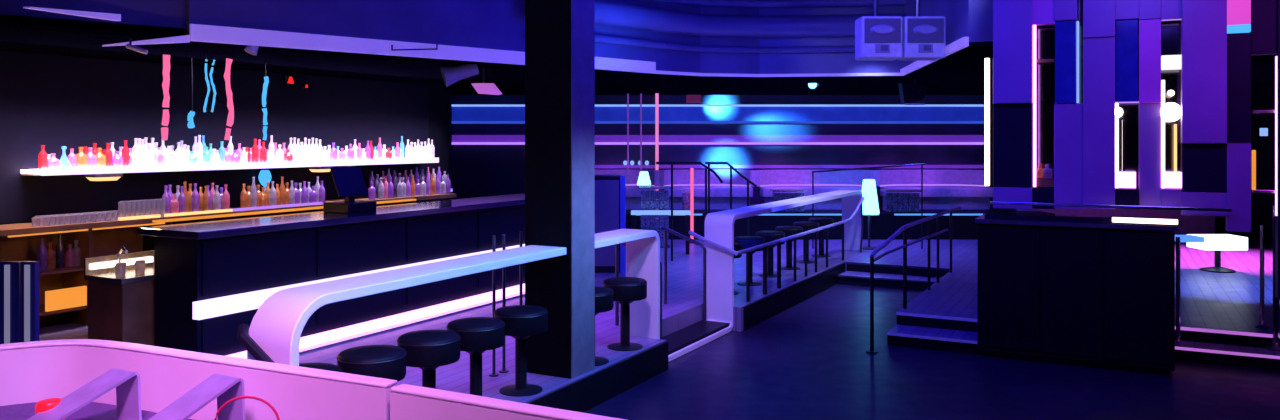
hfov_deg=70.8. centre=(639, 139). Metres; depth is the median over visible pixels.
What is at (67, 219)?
drinking glass
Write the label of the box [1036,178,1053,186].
shelf
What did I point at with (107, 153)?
liquor bottle
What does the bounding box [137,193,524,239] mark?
countertop
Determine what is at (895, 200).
table
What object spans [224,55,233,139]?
strand
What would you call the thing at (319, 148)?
liquor bottle
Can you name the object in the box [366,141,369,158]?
liquor bottle
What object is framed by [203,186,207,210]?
liquor bottle
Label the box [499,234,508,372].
post
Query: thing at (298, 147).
liquor bottle
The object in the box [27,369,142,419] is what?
bent metal arm
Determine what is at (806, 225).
bar stool
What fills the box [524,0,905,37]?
trim
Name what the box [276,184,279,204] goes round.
liquor bottle
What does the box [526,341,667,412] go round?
trim
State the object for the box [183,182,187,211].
liquor bottle
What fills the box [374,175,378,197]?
liquor bottle
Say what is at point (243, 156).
liquor bottle
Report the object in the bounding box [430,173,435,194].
liquor bottle
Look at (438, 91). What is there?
wall
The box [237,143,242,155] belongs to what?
liquor bottle
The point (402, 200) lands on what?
rail
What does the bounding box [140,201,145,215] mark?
drinking glass
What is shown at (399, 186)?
liquor bottle
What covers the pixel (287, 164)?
shelf
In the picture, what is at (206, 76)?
strand
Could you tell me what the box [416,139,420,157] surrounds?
liquor bottle
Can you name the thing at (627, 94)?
pole
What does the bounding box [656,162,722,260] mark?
railing
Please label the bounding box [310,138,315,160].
liquor bottle
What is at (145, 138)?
liquor bottle
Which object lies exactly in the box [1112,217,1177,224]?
light
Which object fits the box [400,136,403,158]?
liquor bottle
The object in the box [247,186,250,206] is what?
liquor bottle
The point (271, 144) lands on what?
liquor bottle
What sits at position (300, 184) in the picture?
liquor bottle
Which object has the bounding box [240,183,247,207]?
liquor bottle
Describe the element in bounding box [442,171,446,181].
liquor bottle
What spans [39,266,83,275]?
shelf
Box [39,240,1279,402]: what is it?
platform
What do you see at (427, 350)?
bar stool
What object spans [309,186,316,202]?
liquor bottle
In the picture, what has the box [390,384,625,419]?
partition wall
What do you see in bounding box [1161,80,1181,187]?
light
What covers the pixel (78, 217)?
drinking glass
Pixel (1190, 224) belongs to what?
wall
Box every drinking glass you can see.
[32,218,39,226]
[39,217,44,225]
[42,217,49,225]
[50,217,54,224]
[53,216,59,224]
[57,216,65,224]
[65,216,70,223]
[68,215,75,223]
[73,215,80,222]
[80,214,85,222]
[83,214,90,222]
[91,214,95,221]
[95,213,100,221]
[99,213,105,220]
[106,213,111,220]
[109,212,116,219]
[114,212,121,219]
[114,264,124,277]
[116,262,125,273]
[118,202,125,216]
[125,202,130,216]
[129,201,135,216]
[133,201,140,215]
[134,262,144,274]
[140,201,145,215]
[144,200,150,214]
[148,200,155,214]
[155,200,160,214]
[160,199,165,216]
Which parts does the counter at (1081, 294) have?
panel, panel, panel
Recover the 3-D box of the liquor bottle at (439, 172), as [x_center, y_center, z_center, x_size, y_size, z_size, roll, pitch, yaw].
[-3.293,0.583,14.758,0.071,0.294,0.071,0,0,0]
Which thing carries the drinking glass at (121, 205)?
on the bar at (63, 292)
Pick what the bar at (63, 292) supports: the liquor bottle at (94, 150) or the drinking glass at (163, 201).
the drinking glass at (163, 201)
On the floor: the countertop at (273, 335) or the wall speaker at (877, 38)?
the countertop at (273, 335)
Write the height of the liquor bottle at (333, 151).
0.267 m
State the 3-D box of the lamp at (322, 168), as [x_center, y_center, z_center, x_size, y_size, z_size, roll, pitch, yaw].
[-4.399,0.400,12.408,0.200,0.080,0.260,0,0,28]
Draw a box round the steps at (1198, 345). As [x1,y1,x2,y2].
[1175,326,1279,370]
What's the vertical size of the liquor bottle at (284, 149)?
0.267 m
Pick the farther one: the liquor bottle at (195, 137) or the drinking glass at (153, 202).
the liquor bottle at (195, 137)
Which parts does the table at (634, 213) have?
leg, seat, leg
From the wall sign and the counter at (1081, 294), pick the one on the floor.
the counter at (1081, 294)
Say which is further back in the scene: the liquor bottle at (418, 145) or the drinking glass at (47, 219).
the liquor bottle at (418, 145)
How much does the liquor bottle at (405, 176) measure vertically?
0.262 m
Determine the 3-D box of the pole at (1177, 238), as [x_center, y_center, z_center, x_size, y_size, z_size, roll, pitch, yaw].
[5.454,1.592,9.124,0.132,1.217,0.129,0,0,0]
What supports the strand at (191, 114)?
hanging from the ceiling at (961, 72)
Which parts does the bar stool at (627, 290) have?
seat, plate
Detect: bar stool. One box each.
[299,363,342,371]
[337,345,406,380]
[397,330,460,388]
[446,317,504,395]
[494,305,547,396]
[595,286,613,365]
[603,277,646,350]
[734,236,764,285]
[734,242,741,294]
[756,231,784,277]
[775,226,802,269]
[793,221,818,262]
[809,217,833,256]
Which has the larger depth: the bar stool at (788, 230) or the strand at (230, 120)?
the bar stool at (788, 230)
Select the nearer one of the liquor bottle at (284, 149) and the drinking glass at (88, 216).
the drinking glass at (88, 216)
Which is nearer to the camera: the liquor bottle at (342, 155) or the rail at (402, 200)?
the rail at (402, 200)
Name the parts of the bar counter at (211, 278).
panel, panel, panel, panel, panel, panel, kick plate, panel, panel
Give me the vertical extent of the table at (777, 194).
0.442 m
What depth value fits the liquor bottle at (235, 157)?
11.16 m
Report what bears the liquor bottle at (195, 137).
on the shelf at (287, 164)
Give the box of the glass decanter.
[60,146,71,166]
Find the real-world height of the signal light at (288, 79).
0.110 m
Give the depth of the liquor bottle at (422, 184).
13.87 m
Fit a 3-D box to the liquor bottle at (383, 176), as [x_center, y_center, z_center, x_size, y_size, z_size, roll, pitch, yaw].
[-3.891,0.599,13.636,0.082,0.262,0.082,0,0,0]
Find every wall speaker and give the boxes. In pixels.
[855,0,901,60]
[897,0,944,60]
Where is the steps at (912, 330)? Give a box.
[887,312,982,354]
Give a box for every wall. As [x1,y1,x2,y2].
[0,0,185,31]
[0,18,448,224]
[0,261,38,343]
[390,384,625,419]
[449,95,993,203]
[626,204,1054,239]
[985,0,1279,298]
[1016,90,1214,234]
[1215,85,1274,244]
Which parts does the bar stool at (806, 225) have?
plate, seat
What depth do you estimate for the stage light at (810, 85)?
15.86 m
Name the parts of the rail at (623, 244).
post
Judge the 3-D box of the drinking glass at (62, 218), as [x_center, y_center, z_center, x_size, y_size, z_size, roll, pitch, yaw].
[-5.859,0.813,9.117,0.072,0.082,0.072,0,0,0]
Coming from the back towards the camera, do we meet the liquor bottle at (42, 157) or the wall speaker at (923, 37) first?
the wall speaker at (923, 37)
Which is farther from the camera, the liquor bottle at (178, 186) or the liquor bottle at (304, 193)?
the liquor bottle at (304, 193)
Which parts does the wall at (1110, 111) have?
panel, panel, panel, panel, panel, panel, panel, panel, panel, rail, bulb, rod, panel, panel, panel, panel, panel, bulb, bulb, panel, panel, rod, panel, panel, panel, panel, panel, rod, panel, panel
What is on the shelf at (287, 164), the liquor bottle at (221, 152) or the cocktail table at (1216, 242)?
the liquor bottle at (221, 152)
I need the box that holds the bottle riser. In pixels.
[355,184,452,198]
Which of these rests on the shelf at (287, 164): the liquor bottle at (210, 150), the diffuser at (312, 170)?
the liquor bottle at (210, 150)
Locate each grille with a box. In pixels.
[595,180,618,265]
[864,18,900,42]
[907,18,943,42]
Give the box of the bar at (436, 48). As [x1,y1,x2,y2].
[391,44,437,50]
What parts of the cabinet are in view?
panel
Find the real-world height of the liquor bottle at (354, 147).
0.316 m
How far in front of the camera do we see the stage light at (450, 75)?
11.81 m
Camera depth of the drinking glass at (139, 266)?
7.60 m
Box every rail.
[152,199,415,222]
[615,242,661,339]
[661,227,705,323]
[688,197,864,301]
[866,206,960,353]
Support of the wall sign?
attached to the wall at (475, 171)
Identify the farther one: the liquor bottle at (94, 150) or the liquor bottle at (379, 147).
the liquor bottle at (379, 147)
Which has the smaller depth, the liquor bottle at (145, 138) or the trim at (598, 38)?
the liquor bottle at (145, 138)
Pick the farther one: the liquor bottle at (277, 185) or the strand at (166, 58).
the liquor bottle at (277, 185)
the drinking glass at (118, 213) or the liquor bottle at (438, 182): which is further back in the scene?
the liquor bottle at (438, 182)
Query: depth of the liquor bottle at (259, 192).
11.36 m
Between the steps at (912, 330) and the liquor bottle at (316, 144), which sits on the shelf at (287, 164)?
the liquor bottle at (316, 144)
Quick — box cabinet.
[595,175,625,272]
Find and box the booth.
[0,339,397,419]
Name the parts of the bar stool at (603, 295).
plate, seat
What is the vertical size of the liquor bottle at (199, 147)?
0.365 m
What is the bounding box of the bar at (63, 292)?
[0,193,455,324]
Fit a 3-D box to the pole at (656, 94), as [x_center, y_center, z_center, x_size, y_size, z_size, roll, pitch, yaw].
[0.365,0.195,19.300,0.210,2.449,0.205,0,0,0]
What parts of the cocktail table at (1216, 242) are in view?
stem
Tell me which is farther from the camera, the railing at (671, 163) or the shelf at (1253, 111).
the railing at (671, 163)
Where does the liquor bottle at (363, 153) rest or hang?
on the shelf at (287, 164)
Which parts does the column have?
panel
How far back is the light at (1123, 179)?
8.66 m
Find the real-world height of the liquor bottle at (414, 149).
0.265 m
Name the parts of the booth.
red knob, seat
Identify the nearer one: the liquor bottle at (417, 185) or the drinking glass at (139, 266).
the drinking glass at (139, 266)
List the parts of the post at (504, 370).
rod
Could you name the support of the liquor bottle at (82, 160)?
on the shelf at (287, 164)
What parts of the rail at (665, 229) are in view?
post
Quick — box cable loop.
[214,396,279,419]
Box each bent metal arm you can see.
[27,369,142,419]
[148,374,244,419]
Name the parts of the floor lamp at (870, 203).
lamp shade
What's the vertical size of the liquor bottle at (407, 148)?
0.312 m
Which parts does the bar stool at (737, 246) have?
seat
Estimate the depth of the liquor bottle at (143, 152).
10.12 m
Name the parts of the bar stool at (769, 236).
seat, plate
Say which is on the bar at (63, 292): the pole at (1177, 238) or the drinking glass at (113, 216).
the drinking glass at (113, 216)
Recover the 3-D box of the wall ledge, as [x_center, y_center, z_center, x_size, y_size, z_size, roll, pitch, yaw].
[3.050,0.585,19.795,9.100,0.066,0.390,0,0,0]
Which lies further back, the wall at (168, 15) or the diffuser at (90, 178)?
the diffuser at (90, 178)
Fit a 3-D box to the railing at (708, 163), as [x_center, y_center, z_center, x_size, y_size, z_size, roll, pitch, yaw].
[1.507,1.139,14.685,0.903,1.562,0.229,0,0,27]
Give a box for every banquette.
[595,169,658,208]
[659,169,754,208]
[755,169,873,208]
[874,169,992,208]
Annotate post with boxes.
[489,236,498,376]
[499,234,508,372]
[519,231,522,304]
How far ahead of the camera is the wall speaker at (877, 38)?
10.30 m
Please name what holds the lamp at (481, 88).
attached to the ceiling at (961, 72)
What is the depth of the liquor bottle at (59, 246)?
9.21 m
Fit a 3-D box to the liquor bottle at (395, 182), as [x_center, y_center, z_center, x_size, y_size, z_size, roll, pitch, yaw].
[-3.685,0.674,13.555,0.071,0.359,0.071,0,0,0]
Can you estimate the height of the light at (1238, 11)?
0.326 m
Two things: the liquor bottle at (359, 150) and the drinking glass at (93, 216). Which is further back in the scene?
the liquor bottle at (359, 150)
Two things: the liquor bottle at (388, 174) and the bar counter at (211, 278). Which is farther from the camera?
the liquor bottle at (388, 174)
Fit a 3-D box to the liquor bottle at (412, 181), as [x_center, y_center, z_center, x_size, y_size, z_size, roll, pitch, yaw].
[-3.457,0.696,13.706,0.071,0.316,0.071,0,0,0]
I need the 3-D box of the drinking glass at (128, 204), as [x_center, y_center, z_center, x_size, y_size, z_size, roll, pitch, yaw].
[-5.539,0.760,9.717,0.072,0.187,0.072,0,0,0]
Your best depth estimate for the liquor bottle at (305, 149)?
12.15 m
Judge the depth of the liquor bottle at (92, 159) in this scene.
9.60 m
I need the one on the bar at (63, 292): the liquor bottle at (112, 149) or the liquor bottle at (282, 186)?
the liquor bottle at (282, 186)
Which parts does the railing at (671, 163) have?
post, hand rail, post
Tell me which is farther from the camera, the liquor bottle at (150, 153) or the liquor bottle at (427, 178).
the liquor bottle at (427, 178)
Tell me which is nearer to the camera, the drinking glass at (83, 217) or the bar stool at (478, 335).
the bar stool at (478, 335)
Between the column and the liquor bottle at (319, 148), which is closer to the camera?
the column
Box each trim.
[23,7,120,20]
[102,35,189,46]
[190,24,655,73]
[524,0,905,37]
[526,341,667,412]
[595,35,854,52]
[654,70,903,76]
[656,0,904,7]
[743,262,845,329]
[900,37,968,75]
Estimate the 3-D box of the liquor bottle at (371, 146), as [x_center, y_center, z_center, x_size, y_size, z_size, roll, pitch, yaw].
[-3.956,0.158,13.237,0.082,0.293,0.082,0,0,0]
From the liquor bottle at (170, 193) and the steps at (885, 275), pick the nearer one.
the liquor bottle at (170, 193)
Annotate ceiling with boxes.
[0,22,1274,94]
[186,0,1180,73]
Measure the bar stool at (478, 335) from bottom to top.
0.627 m
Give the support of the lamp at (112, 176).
attached to the shelf at (287, 164)
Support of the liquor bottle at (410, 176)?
on the bottle riser
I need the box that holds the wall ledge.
[595,165,984,167]
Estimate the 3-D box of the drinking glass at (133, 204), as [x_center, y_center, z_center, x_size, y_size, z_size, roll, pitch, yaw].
[-5.513,0.760,9.766,0.072,0.187,0.072,0,0,0]
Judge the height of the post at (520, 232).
1.140 m
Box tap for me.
[117,246,127,262]
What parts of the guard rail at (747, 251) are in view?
post, post, hand rail, post, post, post, post, post, post, post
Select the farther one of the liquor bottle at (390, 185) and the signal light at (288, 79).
the liquor bottle at (390, 185)
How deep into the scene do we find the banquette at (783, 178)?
19.02 m
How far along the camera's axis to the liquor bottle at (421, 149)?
14.16 m
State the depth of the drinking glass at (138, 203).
9.79 m
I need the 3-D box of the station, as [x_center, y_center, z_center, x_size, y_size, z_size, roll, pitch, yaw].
[-4.316,1.413,7.780,0.520,1.014,0.660,0,0,28]
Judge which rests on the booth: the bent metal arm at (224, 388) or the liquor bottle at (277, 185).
the bent metal arm at (224, 388)
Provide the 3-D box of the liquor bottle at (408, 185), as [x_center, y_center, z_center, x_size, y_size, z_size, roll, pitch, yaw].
[-3.556,0.712,13.796,0.082,0.285,0.082,0,0,0]
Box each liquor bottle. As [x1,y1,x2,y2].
[37,238,46,270]
[38,145,47,169]
[47,242,55,269]
[48,153,59,167]
[56,233,63,267]
[64,244,76,266]
[67,149,76,166]
[72,240,80,265]
[76,147,87,166]
[86,147,96,166]
[92,143,97,154]
[96,148,105,165]
[104,143,111,165]
[110,142,115,156]
[112,151,122,165]
[121,140,129,165]
[128,148,131,164]
[132,138,139,164]
[140,139,146,164]
[144,137,147,149]
[147,143,153,164]
[151,138,153,149]
[153,142,160,164]
[157,147,163,164]
[160,139,165,154]
[162,185,169,213]
[163,148,169,164]
[168,145,176,163]
[168,185,172,200]
[170,194,178,212]
[175,142,181,163]
[176,185,179,200]
[178,186,185,212]
[182,144,188,163]
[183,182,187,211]
[188,184,192,211]
[189,151,197,163]
[192,136,196,155]
[192,183,198,211]
[196,135,202,163]
[199,187,202,210]
[201,135,205,153]
[203,147,210,163]
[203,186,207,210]
[206,185,211,209]
[208,143,212,153]
[210,183,214,209]
[211,149,218,162]
[213,185,220,209]
[218,141,225,162]
[220,187,222,208]
[222,184,229,208]
[225,148,231,162]
[227,136,233,154]
[231,150,239,162]
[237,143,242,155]
[240,147,246,162]
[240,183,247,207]
[245,147,250,161]
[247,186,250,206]
[250,177,256,206]
[252,139,258,161]
[257,185,261,206]
[258,139,261,161]
[259,187,266,206]
[260,142,266,161]
[265,182,269,205]
[269,135,274,161]
[269,181,275,205]
[274,142,277,161]
[276,144,283,161]
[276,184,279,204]
[279,177,284,204]
[281,143,286,153]
[284,149,292,161]
[285,183,288,204]
[288,138,293,160]
[289,181,294,203]
[293,137,295,160]
[294,183,299,203]
[295,139,300,160]
[298,183,301,202]
[301,181,307,202]
[302,138,308,160]
[307,182,311,202]
[308,139,309,160]
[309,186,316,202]
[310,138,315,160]
[315,138,317,160]
[315,176,320,201]
[317,139,322,160]
[319,181,324,202]
[323,146,328,159]
[330,143,336,159]
[337,146,339,159]
[339,148,345,159]
[347,144,353,159]
[352,139,357,159]
[356,143,361,159]
[362,149,365,158]
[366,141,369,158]
[368,182,374,199]
[369,171,374,186]
[370,141,373,158]
[374,147,376,158]
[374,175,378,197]
[377,138,381,158]
[378,178,383,198]
[381,171,384,183]
[382,145,386,158]
[384,176,387,197]
[385,148,391,158]
[387,169,390,183]
[388,177,392,197]
[391,146,394,158]
[393,173,397,196]
[395,142,399,158]
[397,178,402,196]
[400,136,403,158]
[402,177,405,196]
[403,170,407,183]
[405,140,410,157]
[406,177,410,195]
[409,170,412,183]
[411,175,414,195]
[412,142,417,157]
[415,167,418,183]
[415,179,419,194]
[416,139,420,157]
[419,142,424,157]
[420,169,424,182]
[420,177,425,194]
[426,138,430,157]
[426,172,429,193]
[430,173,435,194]
[431,140,434,157]
[436,175,440,193]
[437,167,440,181]
[440,177,445,193]
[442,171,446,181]
[445,174,450,192]
[1036,164,1042,177]
[1043,164,1051,177]
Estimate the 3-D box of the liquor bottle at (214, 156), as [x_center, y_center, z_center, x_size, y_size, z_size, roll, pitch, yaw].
[-5.176,0.205,10.949,0.099,0.198,0.099,0,0,0]
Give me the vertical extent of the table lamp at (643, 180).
0.266 m
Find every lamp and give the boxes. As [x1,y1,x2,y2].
[84,173,122,180]
[126,38,147,53]
[308,166,332,171]
[471,68,501,94]
[637,171,650,186]
[862,179,878,249]
[898,79,928,104]
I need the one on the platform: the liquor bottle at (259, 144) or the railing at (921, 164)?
the railing at (921, 164)
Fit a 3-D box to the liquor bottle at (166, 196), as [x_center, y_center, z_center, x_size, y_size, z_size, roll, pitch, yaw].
[-5.349,0.683,10.157,0.082,0.341,0.082,0,0,0]
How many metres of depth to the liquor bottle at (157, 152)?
10.25 m
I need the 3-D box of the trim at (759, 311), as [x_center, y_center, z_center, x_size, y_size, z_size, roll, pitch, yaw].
[2.218,2.066,12.298,0.021,0.268,4.310,0,0,28]
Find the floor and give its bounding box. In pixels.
[584,284,1279,419]
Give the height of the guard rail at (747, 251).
0.948 m
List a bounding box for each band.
[452,104,984,123]
[452,135,984,144]
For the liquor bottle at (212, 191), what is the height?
0.340 m
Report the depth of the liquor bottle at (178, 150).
10.51 m
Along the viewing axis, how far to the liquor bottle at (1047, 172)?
8.95 m
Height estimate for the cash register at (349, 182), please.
0.460 m
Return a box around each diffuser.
[86,177,119,180]
[309,169,330,171]
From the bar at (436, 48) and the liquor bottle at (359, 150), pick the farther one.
the liquor bottle at (359, 150)
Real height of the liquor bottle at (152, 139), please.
0.329 m
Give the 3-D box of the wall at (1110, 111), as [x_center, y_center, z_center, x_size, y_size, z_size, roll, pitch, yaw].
[4.721,-0.540,8.663,2.628,3.920,0.390,0,0,28]
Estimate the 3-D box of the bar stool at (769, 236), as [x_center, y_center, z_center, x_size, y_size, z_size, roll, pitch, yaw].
[1.842,1.607,12.719,0.415,0.627,0.415,0,0,10]
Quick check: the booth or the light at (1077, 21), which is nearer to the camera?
the booth
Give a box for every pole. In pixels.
[627,94,628,168]
[640,94,641,169]
[654,93,658,206]
[689,168,693,242]
[1176,237,1179,343]
[1255,225,1268,328]
[1266,205,1279,350]
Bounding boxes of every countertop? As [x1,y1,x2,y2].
[0,193,455,235]
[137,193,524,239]
[237,190,862,365]
[975,213,1177,230]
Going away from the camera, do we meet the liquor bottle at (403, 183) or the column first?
the column
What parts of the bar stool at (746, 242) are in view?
seat, plate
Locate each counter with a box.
[137,193,595,358]
[975,213,1177,375]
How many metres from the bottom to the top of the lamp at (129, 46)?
0.151 m
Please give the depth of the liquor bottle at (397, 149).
13.69 m
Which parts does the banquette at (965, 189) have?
backrest, seat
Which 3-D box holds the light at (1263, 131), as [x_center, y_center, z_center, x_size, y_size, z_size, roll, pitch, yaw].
[5.663,-0.072,8.171,0.060,0.072,0.030,0,0,28]
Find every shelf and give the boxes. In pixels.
[21,158,438,175]
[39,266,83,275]
[39,304,87,315]
[1036,59,1054,62]
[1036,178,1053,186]
[1252,110,1274,112]
[1252,189,1274,192]
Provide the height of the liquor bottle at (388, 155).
0.185 m
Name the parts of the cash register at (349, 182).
drawer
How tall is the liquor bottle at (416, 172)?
0.294 m
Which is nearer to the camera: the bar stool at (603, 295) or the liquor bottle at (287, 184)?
the bar stool at (603, 295)
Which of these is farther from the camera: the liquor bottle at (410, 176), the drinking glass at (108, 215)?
the liquor bottle at (410, 176)
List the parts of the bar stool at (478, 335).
seat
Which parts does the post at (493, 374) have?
rod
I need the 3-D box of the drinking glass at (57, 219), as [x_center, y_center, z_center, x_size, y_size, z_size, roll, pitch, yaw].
[-5.882,0.813,9.073,0.072,0.082,0.072,0,0,0]
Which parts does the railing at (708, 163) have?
post, post, hand rail, post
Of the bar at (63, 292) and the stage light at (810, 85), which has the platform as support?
the bar at (63, 292)
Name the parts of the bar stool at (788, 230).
seat, plate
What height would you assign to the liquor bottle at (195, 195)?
0.350 m
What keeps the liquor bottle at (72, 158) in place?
on the shelf at (287, 164)
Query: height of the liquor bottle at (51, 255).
0.272 m
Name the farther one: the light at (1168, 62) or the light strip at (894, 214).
the light strip at (894, 214)
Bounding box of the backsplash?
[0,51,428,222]
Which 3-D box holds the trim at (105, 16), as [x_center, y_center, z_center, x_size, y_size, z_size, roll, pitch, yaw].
[-4.709,-1.072,7.504,0.060,0.091,1.009,0,0,7]
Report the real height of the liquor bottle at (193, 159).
0.172 m
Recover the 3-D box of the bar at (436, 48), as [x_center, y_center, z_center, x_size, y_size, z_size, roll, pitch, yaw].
[-2.701,-1.112,10.800,0.618,0.121,0.024,0,0,-42]
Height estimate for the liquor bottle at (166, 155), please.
0.210 m
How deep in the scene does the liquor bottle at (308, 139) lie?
12.34 m
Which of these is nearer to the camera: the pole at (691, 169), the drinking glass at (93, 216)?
the drinking glass at (93, 216)
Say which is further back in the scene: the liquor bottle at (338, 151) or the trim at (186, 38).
the liquor bottle at (338, 151)
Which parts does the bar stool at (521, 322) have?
seat, plate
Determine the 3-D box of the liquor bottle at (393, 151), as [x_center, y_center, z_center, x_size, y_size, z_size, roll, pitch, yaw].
[-3.784,0.202,13.794,0.082,0.204,0.082,0,0,0]
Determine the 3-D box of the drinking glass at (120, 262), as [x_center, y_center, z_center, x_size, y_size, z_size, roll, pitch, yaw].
[-4.386,1.089,7.608,0.079,0.099,0.079,0,0,0]
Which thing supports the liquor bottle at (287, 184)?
on the bar at (63, 292)
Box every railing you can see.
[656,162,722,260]
[705,162,756,235]
[812,163,924,248]
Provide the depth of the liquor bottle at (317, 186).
12.21 m
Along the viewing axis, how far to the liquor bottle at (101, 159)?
9.69 m
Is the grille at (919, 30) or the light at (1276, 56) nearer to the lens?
the light at (1276, 56)
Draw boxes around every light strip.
[760,214,878,214]
[894,214,982,214]
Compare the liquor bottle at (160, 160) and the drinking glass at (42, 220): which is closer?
the drinking glass at (42, 220)
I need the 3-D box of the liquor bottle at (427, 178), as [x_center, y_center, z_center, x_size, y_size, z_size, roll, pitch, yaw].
[-3.344,0.679,14.194,0.071,0.349,0.071,0,0,0]
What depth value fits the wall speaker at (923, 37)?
10.29 m
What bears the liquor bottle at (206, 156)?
on the shelf at (287, 164)
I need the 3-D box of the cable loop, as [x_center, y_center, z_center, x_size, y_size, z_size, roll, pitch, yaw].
[-1.624,1.133,3.720,0.275,0.153,0.011,0,0,0]
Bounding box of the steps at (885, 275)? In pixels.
[838,262,949,290]
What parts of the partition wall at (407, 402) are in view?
panel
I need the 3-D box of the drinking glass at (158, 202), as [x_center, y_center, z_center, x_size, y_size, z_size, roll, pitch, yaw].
[-5.377,0.760,10.020,0.072,0.187,0.072,0,0,0]
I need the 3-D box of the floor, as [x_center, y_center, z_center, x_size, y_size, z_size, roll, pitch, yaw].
[1.500,2.300,11.500,23.000,0.200,25.000,0,0,0]
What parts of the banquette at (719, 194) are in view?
backrest, seat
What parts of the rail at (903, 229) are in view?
post, post, rail, rail, post, post, post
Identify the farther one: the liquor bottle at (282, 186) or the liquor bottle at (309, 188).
the liquor bottle at (309, 188)
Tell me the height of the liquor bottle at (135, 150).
0.327 m
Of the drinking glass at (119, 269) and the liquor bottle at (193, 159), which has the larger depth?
the liquor bottle at (193, 159)
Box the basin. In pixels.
[84,250,153,283]
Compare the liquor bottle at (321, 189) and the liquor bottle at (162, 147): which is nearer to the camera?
the liquor bottle at (162, 147)
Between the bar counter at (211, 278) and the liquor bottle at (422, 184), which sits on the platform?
the bar counter at (211, 278)
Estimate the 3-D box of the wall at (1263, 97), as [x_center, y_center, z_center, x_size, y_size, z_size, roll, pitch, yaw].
[11.750,-0.150,9.500,0.300,4.700,21.000,0,0,0]
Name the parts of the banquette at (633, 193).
backrest, seat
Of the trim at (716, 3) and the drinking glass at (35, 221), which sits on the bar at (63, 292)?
the drinking glass at (35, 221)
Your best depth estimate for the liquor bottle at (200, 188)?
10.65 m
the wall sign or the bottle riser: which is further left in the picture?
the bottle riser
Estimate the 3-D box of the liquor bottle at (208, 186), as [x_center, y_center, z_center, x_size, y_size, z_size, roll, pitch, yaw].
[-5.100,0.694,10.625,0.082,0.320,0.082,0,0,0]
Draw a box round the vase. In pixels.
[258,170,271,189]
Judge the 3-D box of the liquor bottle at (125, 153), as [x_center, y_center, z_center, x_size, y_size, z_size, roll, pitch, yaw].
[-5.699,0.153,9.970,0.082,0.301,0.082,0,0,0]
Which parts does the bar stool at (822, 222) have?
plate, seat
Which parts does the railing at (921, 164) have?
post, hand rail, post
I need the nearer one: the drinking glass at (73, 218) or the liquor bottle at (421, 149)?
the drinking glass at (73, 218)
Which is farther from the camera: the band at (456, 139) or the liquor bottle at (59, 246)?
the band at (456, 139)
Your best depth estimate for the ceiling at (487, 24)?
11.52 m
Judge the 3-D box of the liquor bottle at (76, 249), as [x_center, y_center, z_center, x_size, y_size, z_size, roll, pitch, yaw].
[-5.878,1.177,9.379,0.099,0.272,0.099,0,0,0]
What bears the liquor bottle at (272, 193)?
on the bar at (63, 292)
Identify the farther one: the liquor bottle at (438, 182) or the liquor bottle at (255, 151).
the liquor bottle at (438, 182)
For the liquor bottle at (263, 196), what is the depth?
11.27 m
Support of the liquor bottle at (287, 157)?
on the shelf at (287, 164)
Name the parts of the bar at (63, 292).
drawer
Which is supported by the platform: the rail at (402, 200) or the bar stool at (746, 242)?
the bar stool at (746, 242)
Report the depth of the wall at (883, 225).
17.35 m
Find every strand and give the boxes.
[161,49,169,139]
[187,52,194,127]
[203,53,209,111]
[209,54,215,111]
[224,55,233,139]
[262,59,268,139]
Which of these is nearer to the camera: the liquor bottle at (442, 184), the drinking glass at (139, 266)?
the drinking glass at (139, 266)
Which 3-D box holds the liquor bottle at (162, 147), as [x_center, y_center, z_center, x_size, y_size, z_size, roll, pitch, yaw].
[-5.553,0.144,10.477,0.082,0.320,0.082,0,0,0]
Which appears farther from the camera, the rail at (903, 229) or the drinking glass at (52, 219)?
the rail at (903, 229)
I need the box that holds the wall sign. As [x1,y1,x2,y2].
[686,95,700,102]
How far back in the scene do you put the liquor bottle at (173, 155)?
10.43 m
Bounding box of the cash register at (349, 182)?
[323,166,376,212]
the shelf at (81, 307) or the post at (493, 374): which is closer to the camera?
the post at (493, 374)
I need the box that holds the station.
[84,246,153,345]
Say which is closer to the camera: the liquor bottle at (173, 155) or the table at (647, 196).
the liquor bottle at (173, 155)
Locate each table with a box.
[631,210,690,253]
[639,186,670,247]
[681,190,694,209]
[770,189,806,211]
[880,189,920,212]
[1175,234,1247,272]
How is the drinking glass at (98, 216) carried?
on the bar at (63, 292)
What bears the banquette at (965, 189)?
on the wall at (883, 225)
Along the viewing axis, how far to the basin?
7.68 m
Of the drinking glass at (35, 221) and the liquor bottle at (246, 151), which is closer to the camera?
the drinking glass at (35, 221)
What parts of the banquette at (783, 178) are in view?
seat, backrest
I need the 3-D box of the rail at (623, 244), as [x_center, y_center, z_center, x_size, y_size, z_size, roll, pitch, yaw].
[-0.029,1.559,9.218,0.572,1.082,0.044,0,0,28]
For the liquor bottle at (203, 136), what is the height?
0.361 m
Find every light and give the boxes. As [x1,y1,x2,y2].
[244,46,258,55]
[285,76,293,83]
[441,64,478,86]
[808,83,818,88]
[985,58,989,185]
[1033,25,1035,186]
[1077,21,1078,102]
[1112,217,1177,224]
[1115,101,1138,187]
[1161,55,1180,69]
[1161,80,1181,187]
[1227,0,1250,33]
[1260,128,1267,135]
[1275,56,1276,215]
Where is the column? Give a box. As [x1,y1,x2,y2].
[525,0,594,378]
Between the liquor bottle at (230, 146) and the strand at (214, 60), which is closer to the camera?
the strand at (214, 60)
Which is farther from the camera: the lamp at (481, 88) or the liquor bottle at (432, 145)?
the liquor bottle at (432, 145)

